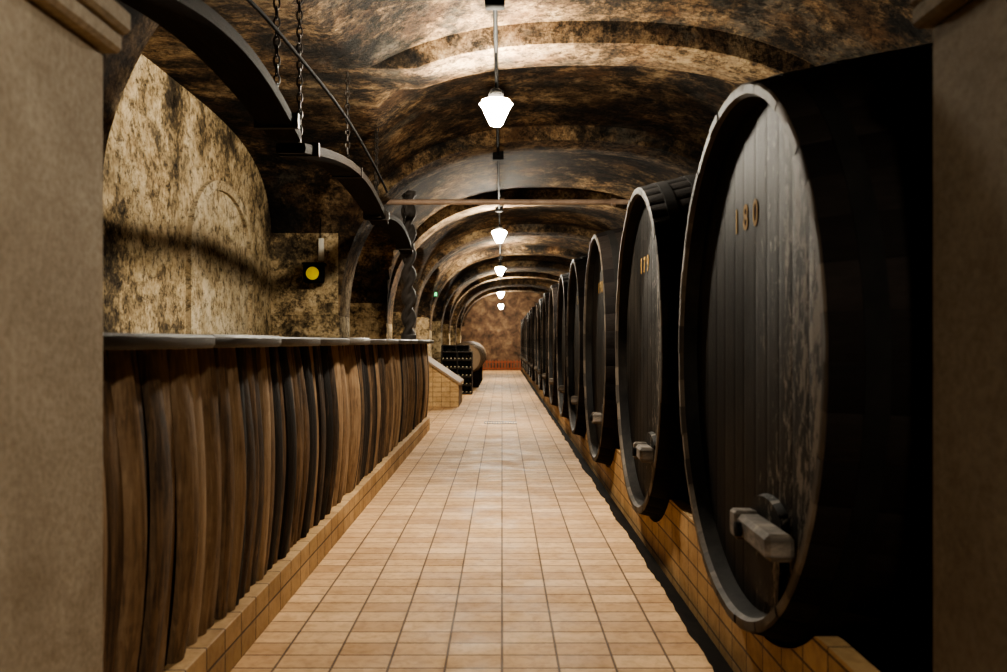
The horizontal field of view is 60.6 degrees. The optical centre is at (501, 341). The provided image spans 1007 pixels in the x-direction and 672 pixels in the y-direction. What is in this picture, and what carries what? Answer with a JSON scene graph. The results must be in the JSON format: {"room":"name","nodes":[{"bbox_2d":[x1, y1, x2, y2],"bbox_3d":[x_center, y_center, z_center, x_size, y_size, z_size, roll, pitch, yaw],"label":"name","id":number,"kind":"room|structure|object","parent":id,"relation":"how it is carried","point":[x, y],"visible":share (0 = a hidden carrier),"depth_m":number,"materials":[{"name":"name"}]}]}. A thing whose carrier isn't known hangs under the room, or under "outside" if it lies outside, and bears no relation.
{"room":"wine cellar","nodes":[
{"label":"wine cellar","id":0,"kind":"room"},
{"bbox_2d":[103,54,271,335],"bbox_3d":[-3.000,-0.525,24.230,0.200,4.050,43.540,0,0,0],"label":"wall","id":1,"kind":"structure","parent":0,"point":[163,143],"depth_m":7.31,"materials":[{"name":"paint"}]},
{"bbox_2d":[186,180,253,334],"bbox_3d":[-2.880,-0.575,8.900,0.060,2.150,2.000,0,0,0],"label":"niche","id":2,"kind":"object","parent":1,"relation":"attached to","point":[219,242],"depth_m":8.77,"materials":[{"name":"paint"}]},
{"bbox_2d":[271,233,349,337],"bbox_3d":[-2.473,-0.150,11.200,0.855,3.300,0.760,0,0,0],"label":"pier","id":3,"kind":"object","parent":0,"point":[299,308],"visible":0.44,"depth_m":10.82,"materials":[{"name":"paint"}]},
{"bbox_2d":[302,218,326,282],"bbox_3d":[-2.330,-1.215,10.680,0.260,0.970,0.260,0,0,0],"label":"wall lantern","id":4,"kind":"object","parent":3,"relation":"attached to","point":[313,272],"visible":1,"depth_m":10.59,"materials":[{"name":"metal"}]},
{"bbox_2d":[350,303,391,338],"bbox_3d":[-2.473,-0.150,15.700,0.855,3.300,0.760,0,0,0],"label":"pier","id":5,"kind":"object","parent":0,"point":[367,320],"visible":0.25,"depth_m":15.32,"materials":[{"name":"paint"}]},
{"bbox_2d":[392,312,415,339],"bbox_3d":[-2.473,-0.150,20.200,0.855,3.300,0.760,0,0,0],"label":"pier","id":6,"kind":"object","parent":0,"point":[398,327],"visible":0.17,"depth_m":19.83,"materials":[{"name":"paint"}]},
{"bbox_2d":[416,317,431,357],"bbox_3d":[-2.473,-0.150,24.700,0.855,3.300,0.760,0,0,0],"label":"pier","id":7,"kind":"object","parent":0,"point":[423,332],"visible":0.19,"depth_m":24.33,"materials":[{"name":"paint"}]},
{"bbox_2d":[432,321,441,363],"bbox_3d":[-2.473,-0.150,29.200,0.855,3.300,0.760,0,0,0],"label":"pier","id":8,"kind":"object","parent":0,"point":[436,334],"visible":0.19,"depth_m":28.83,"materials":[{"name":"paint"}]},
{"bbox_2d":[442,324,449,344],"bbox_3d":[-2.473,-0.150,33.700,0.855,3.300,0.760,0,0,0],"label":"pier","id":9,"kind":"object","parent":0,"point":[445,331],"visible":0.12,"depth_m":33.33,"materials":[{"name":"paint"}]},
{"bbox_2d":[450,326,455,344],"bbox_3d":[-2.473,-0.150,38.200,0.855,3.300,0.760,0,0,0],"label":"pier","id":10,"kind":"object","parent":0,"point":[452,330],"visible":0.17,"depth_m":37.83,"materials":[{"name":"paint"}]},
{"bbox_2d":[456,328,460,344],"bbox_3d":[-2.473,-0.150,42.700,0.855,3.300,0.760,0,0,0],"label":"pier","id":11,"kind":"object","parent":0,"point":[458,336],"visible":0.17,"depth_m":42.32,"materials":[{"name":"paint"}]},
{"bbox_2d":[461,292,542,369],"bbox_3d":[0.360,-0.700,46.100,6.920,4.400,0.200,0,0,0],"label":"wall","id":12,"kind":"structure","parent":0,"point":[496,329],"depth_m":46.00,"materials":[{"name":"paint"}]},
{"bbox_2d":[385,198,628,205],"bbox_3d":[0.785,-1.820,11.200,5.030,0.097,0.100,0,0,0],"label":"pipe","id":13,"kind":"object","parent":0,"point":[613,201],"depth_m":11.17,"materials":[{"name":"brown metal"}]},
{"bbox_2d":[102,0,933,334],"bbox_3d":[0.375,-1.470,24.170,6.650,2.700,43.940,0,0,0],"label":"ceiling","id":14,"kind":"structure","parent":0,"point":[610,98],"depth_m":9.14,"materials":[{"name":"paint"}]},
{"bbox_2d":[119,0,300,140],"bbox_3d":[-1.330,-1.716,3.960,0.260,1.112,2.680,0,0,0],"label":"beam","id":15,"kind":"structure","parent":14,"relation":"attached to","point":[205,32],"depth_m":4.16,"materials":[{"name":"brown wood"}]},
{"bbox_2d":[246,0,387,192],"bbox_3d":[-1.200,-1.750,6.444,0.074,0.524,4.316,0,0,2],"label":"conduit","id":16,"kind":"object","parent":14,"relation":"attached to","point":[252,3],"visible":1,"depth_m":5.55,"materials":[{"name":"metal"}]},
{"bbox_2d":[276,0,388,224],"bbox_3d":[-1.330,-1.766,7.410,0.260,1.153,3.980,0,0,0],"label":"beam","id":17,"kind":"structure","parent":14,"relation":"attached to","point":[351,176],"depth_m":7.14,"materials":[{"name":"brown wood"}]},
{"bbox_2d":[363,130,413,253],"bbox_3d":[-1.360,-1.776,10.650,0.260,1.032,3.300,0,0,0],"label":"beam","id":18,"kind":"structure","parent":14,"relation":"attached to","point":[396,229],"depth_m":11.10,"materials":[{"name":"brown wood"}]},
{"bbox_2d":[485,0,504,287],"bbox_3d":[-0.050,-2.435,24.150,0.140,0.130,43.500,0,0,0],"label":"conduit","id":19,"kind":"object","parent":14,"relation":"hanging from","point":[495,5],"depth_m":7.55,"materials":[{"name":"grey metal"}]},
{"bbox_2d":[478,53,513,126],"bbox_3d":[-0.050,-2.118,7.200,0.296,0.625,0.296,0,0,0],"label":"pendant lamp","id":20,"kind":"object","parent":14,"relation":"hanging from","point":[495,107],"visible":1,"depth_m":7.13,"materials":[{"name":"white glass"}]},
{"bbox_2d":[491,212,506,242],"bbox_3d":[-0.050,-2.127,15.800,0.296,0.605,0.296,0,0,0],"label":"pendant lamp","id":21,"kind":"object","parent":14,"relation":"hanging from","point":[499,233],"visible":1,"depth_m":15.73,"materials":[{"name":"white glass"}]},
{"bbox_2d":[495,264,504,274],"bbox_3d":[-0.050,-2.123,23.500,0.296,0.615,0.296,0,0,0],"label":"pendant lamp","id":22,"kind":"object","parent":14,"relation":"hanging from","point":[500,269],"visible":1,"depth_m":23.42,"materials":[{"name":"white glass"}]},
{"bbox_2d":[497,290,503,297],"bbox_3d":[-0.050,-2.072,33.500,0.296,0.715,0.296,0,0,0],"label":"pendant lamp","id":23,"kind":"object","parent":14,"relation":"hanging from","point":[500,293],"visible":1,"depth_m":33.43,"materials":[{"name":"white glass"}]},
{"bbox_2d":[230,370,926,671],"bbox_3d":[0.335,1.560,22.100,6.970,0.120,48.200,0,0,0],"label":"floor","id":24,"kind":"structure","parent":0,"point":[490,547],"depth_m":5.53,"materials":[{"name":"tile"}]},
{"bbox_2d":[103,333,433,671],"bbox_3d":[-1.462,0.732,8.655,0.635,1.535,12.190,0,0,0],"label":"bar counter","id":25,"kind":"object","parent":24,"relation":"on","point":[234,465],"depth_m":3.97,"materials":[{"name":"wood"}]},
{"bbox_2d":[103,333,433,349],"bbox_3d":[-1.462,-0.005,8.655,0.635,0.060,12.190,0,0,0],"label":"countertop","id":26,"kind":"structure","parent":25,"relation":"on","point":[111,341],"depth_m":3.64,"materials":[{"name":"grey stone"}]},
{"bbox_2d":[401,190,416,338],"bbox_3d":[-1.360,-1.115,12.550,0.230,2.151,0.229,0,0,0],"label":"wooden post","id":27,"kind":"object","parent":25,"relation":"on","point":[408,274],"visible":0.78,"depth_m":12.49,"materials":[{"name":"brown wood"}]},
{"bbox_2d":[428,356,463,406],"bbox_3d":[-1.420,0.910,20.750,0.920,1.180,1.800,0,0,0],"label":"parapet","id":28,"kind":"object","parent":24,"relation":"on","point":[445,386],"visible":0.71,"depth_m":19.90,"materials":[{"name":"brick"}]},
{"bbox_2d":[441,345,470,350],"bbox_3d":[-1.405,0.795,26.550,0.890,1.410,0.520,0,0,0],"label":"rack","id":29,"kind":"object","parent":24,"relation":"on","point":[443,347],"visible":0.03,"depth_m":26.78,"materials":[{"name":"black wood"}]},
{"bbox_2d":[441,351,472,394],"bbox_3d":[-1.300,0.885,24.850,0.900,1.230,0.520,0,0,0],"label":"rack","id":30,"kind":"object","parent":24,"relation":"on","point":[460,363],"visible":0.63,"depth_m":24.79,"materials":[{"name":"black wood"}]},
{"bbox_2d":[457,341,483,387],"bbox_3d":[-1.150,0.735,28.600,1.100,1.530,1.100,0,0,0],"label":"wine barrel","id":31,"kind":"object","parent":24,"relation":"on","point":[478,356],"visible":0.46,"depth_m":28.18,"materials":[{"name":"brown wood"}]},
{"bbox_2d":[471,341,484,384],"bbox_3d":[-1.150,0.735,30.200,1.100,1.530,1.100,0,0,0],"label":"wine barrel","id":32,"kind":"object","parent":24,"relation":"on","point":[471,341],"visible":0.12,"depth_m":29.97,"materials":[{"name":"brown wood"}]},
{"bbox_2d":[472,341,485,382],"bbox_3d":[-1.150,0.735,31.800,1.100,1.530,1.100,0,0,0],"label":"wine barrel","id":33,"kind":"object","parent":24,"relation":"on","point":[472,341],"visible":0.12,"depth_m":31.60,"materials":[{"name":"brown wood"}]},
{"bbox_2d":[474,341,486,380],"bbox_3d":[-1.150,0.735,33.400,1.100,1.530,1.100,0,0,0],"label":"wine barrel","id":34,"kind":"object","parent":24,"relation":"on","point":[474,341],"visible":0.16,"depth_m":33.16,"materials":[{"name":"brown wood"}]},
{"bbox_2d":[484,421,516,423],"bbox_3d":[-0.030,1.496,16.000,0.600,0.007,0.500,0,0,0],"label":"floor drain grate","id":35,"kind":"object","parent":24,"relation":"on","point":[484,421],"visible":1,"depth_m":15.96,"materials":[{"name":"black metal"}]},
{"bbox_2d":[482,360,520,369],"bbox_3d":[-0.350,1.225,45.515,2.700,0.550,0.050,0,0,0],"label":"railing","id":36,"kind":"object","parent":24,"relation":"on","point":[486,361],"visible":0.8,"depth_m":45.49,"materials":[{"name":"paint"}]},
{"bbox_2d":[0,0,1006,671],"bbox_3d":[0.360,-0.700,1.708,6.920,4.400,1.655,0,0,0],"label":"archway","id":37,"kind":"object","parent":24,"relation":"on","point":[51,51],"visible":1,"depth_m":2.16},
{"bbox_2d":[521,371,719,671],"bbox_3d":[0.970,1.518,24.160,0.041,0.044,43.620,0,0,0],"label":"gutter","id":38,"kind":"object","parent":24,"relation":"on","point":[690,631],"visible":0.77,"depth_m":5.30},
{"bbox_2d":[522,367,879,671],"bbox_3d":[1.130,1.285,24.200,0.080,0.530,43.600,0,0,0],"label":"low brick wall","id":39,"kind":"structure","parent":24,"relation":"on","point":[672,541],"depth_m":4.73,"materials":[{"name":"brick"}]},
{"bbox_2d":[867,660,892,671],"bbox_3d":[2.250,1.275,23.665,1.120,0.550,41.710,0,0,0],"label":"cradle","id":40,"kind":"object","parent":24,"relation":"on","point":[882,667],"visible":0.02,"depth_m":3.99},
{"bbox_2d":[520,320,521,366],"bbox_3d":[2.177,0.060,43.690,2.595,2.750,2.522,0,0,0],"label":"wine barrel","id":41,"kind":"object","parent":40,"relation":"on","point":[521,320],"visible":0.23,"depth_m":42.94,"materials":[{"name":"brown wood"}]},
{"bbox_2d":[521,318,523,367],"bbox_3d":[2.203,0.060,41.020,2.595,2.750,2.522,0,0,0],"label":"wine barrel","id":42,"kind":"object","parent":40,"relation":"on","point":[523,318],"visible":0.08,"depth_m":41.72,"materials":[{"name":"brown wood"}]},
{"bbox_2d":[523,317,524,369],"bbox_3d":[2.197,0.060,38.350,2.595,2.750,2.522,0,0,0],"label":"wine barrel","id":43,"kind":"object","parent":40,"relation":"on","point":[524,317],"visible":0.16,"depth_m":39.27,"materials":[{"name":"brown wood"}]},
{"bbox_2d":[524,315,526,371],"bbox_3d":[2.179,0.060,35.680,2.595,2.750,2.522,0,0,0],"label":"wine barrel","id":44,"kind":"object","parent":40,"relation":"on","point":[525,315],"visible":0.16,"depth_m":36.52,"materials":[{"name":"brown wood"}]},
{"bbox_2d":[525,312,528,374],"bbox_3d":[2.177,0.060,33.010,2.595,2.750,2.522,0,0,0],"label":"wine barrel","id":45,"kind":"object","parent":40,"relation":"on","point":[527,319],"visible":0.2,"depth_m":33.68,"materials":[{"name":"brown wood"}]},
{"bbox_2d":[528,310,530,376],"bbox_3d":[2.185,0.060,30.340,2.595,2.750,2.522,0,0,0],"label":"wine barrel","id":46,"kind":"object","parent":40,"relation":"on","point":[529,339],"visible":0.16,"depth_m":30.34,"materials":[{"name":"brown wood"}]},
{"bbox_2d":[530,307,534,380],"bbox_3d":[2.175,0.060,27.670,2.595,2.750,2.522,0,0,0],"label":"wine barrel","id":47,"kind":"object","parent":40,"relation":"on","point":[532,364],"visible":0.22,"depth_m":27.26,"materials":[{"name":"brown wood"}]},
{"bbox_2d":[534,303,537,384],"bbox_3d":[2.201,0.060,25.000,2.595,2.750,2.522,0,0,0],"label":"wine barrel","id":48,"kind":"object","parent":40,"relation":"on","point":[536,305],"visible":0.09,"depth_m":25.85,"materials":[{"name":"brown wood"}]},
{"bbox_2d":[537,298,542,390],"bbox_3d":[2.175,0.060,22.330,2.595,2.750,2.522,0,0,0],"label":"wine barrel","id":49,"kind":"object","parent":40,"relation":"on","point":[540,302],"visible":0.12,"depth_m":22.95,"materials":[{"name":"brown wood"}]},
{"bbox_2d":[542,292,549,396],"bbox_3d":[2.174,0.060,19.660,2.595,2.750,2.522,0,0,0],"label":"wine barrel","id":50,"kind":"object","parent":40,"relation":"on","point":[545,304],"visible":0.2,"depth_m":19.99,"materials":[{"name":"brown wood"}]},
{"bbox_2d":[548,283,558,406],"bbox_3d":[2.179,0.060,16.990,2.595,2.750,2.522,0,0,0],"label":"wine barrel","id":51,"kind":"object","parent":40,"relation":"on","point":[552,307],"visible":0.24,"depth_m":17.37,"materials":[{"name":"brown wood"}]},
{"bbox_2d":[556,272,569,418],"bbox_3d":[2.191,0.060,14.320,2.595,2.750,2.522,0,0,0],"label":"wine barrel","id":52,"kind":"object","parent":40,"relation":"on","point":[561,326],"visible":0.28,"depth_m":14.88,"materials":[{"name":"brown wood"}]},
{"bbox_2d":[566,256,587,436],"bbox_3d":[2.169,0.060,11.650,2.595,2.750,2.522,0,0,0],"label":"wine barrel","id":53,"kind":"object","parent":40,"relation":"on","point":[576,283],"visible":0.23,"depth_m":11.88,"materials":[{"name":"brown wood"}]},
{"bbox_2d":[583,227,622,465],"bbox_3d":[2.166,0.060,8.980,2.595,2.750,2.522,0,0,0],"label":"wine barrel","id":54,"kind":"object","parent":40,"relation":"on","point":[601,278],"visible":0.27,"depth_m":8.81,"materials":[{"name":"brown wood"}]},
{"bbox_2d":[615,174,695,518],"bbox_3d":[2.188,0.060,6.310,2.595,2.750,2.522,0,0,0],"label":"wine barrel","id":55,"kind":"object","parent":40,"relation":"on","point":[651,252],"visible":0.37,"depth_m":5.99,"materials":[{"name":"brown wood"}]},
{"bbox_2d":[678,43,932,671],"bbox_3d":[2.183,0.060,3.640,2.595,2.599,2.522,0,0,0],"label":"wine barrel","id":56,"kind":"object","parent":40,"relation":"on","point":[805,328],"visible":0.85,"depth_m":2.92,"materials":[{"name":"brown wood"}]}
]}

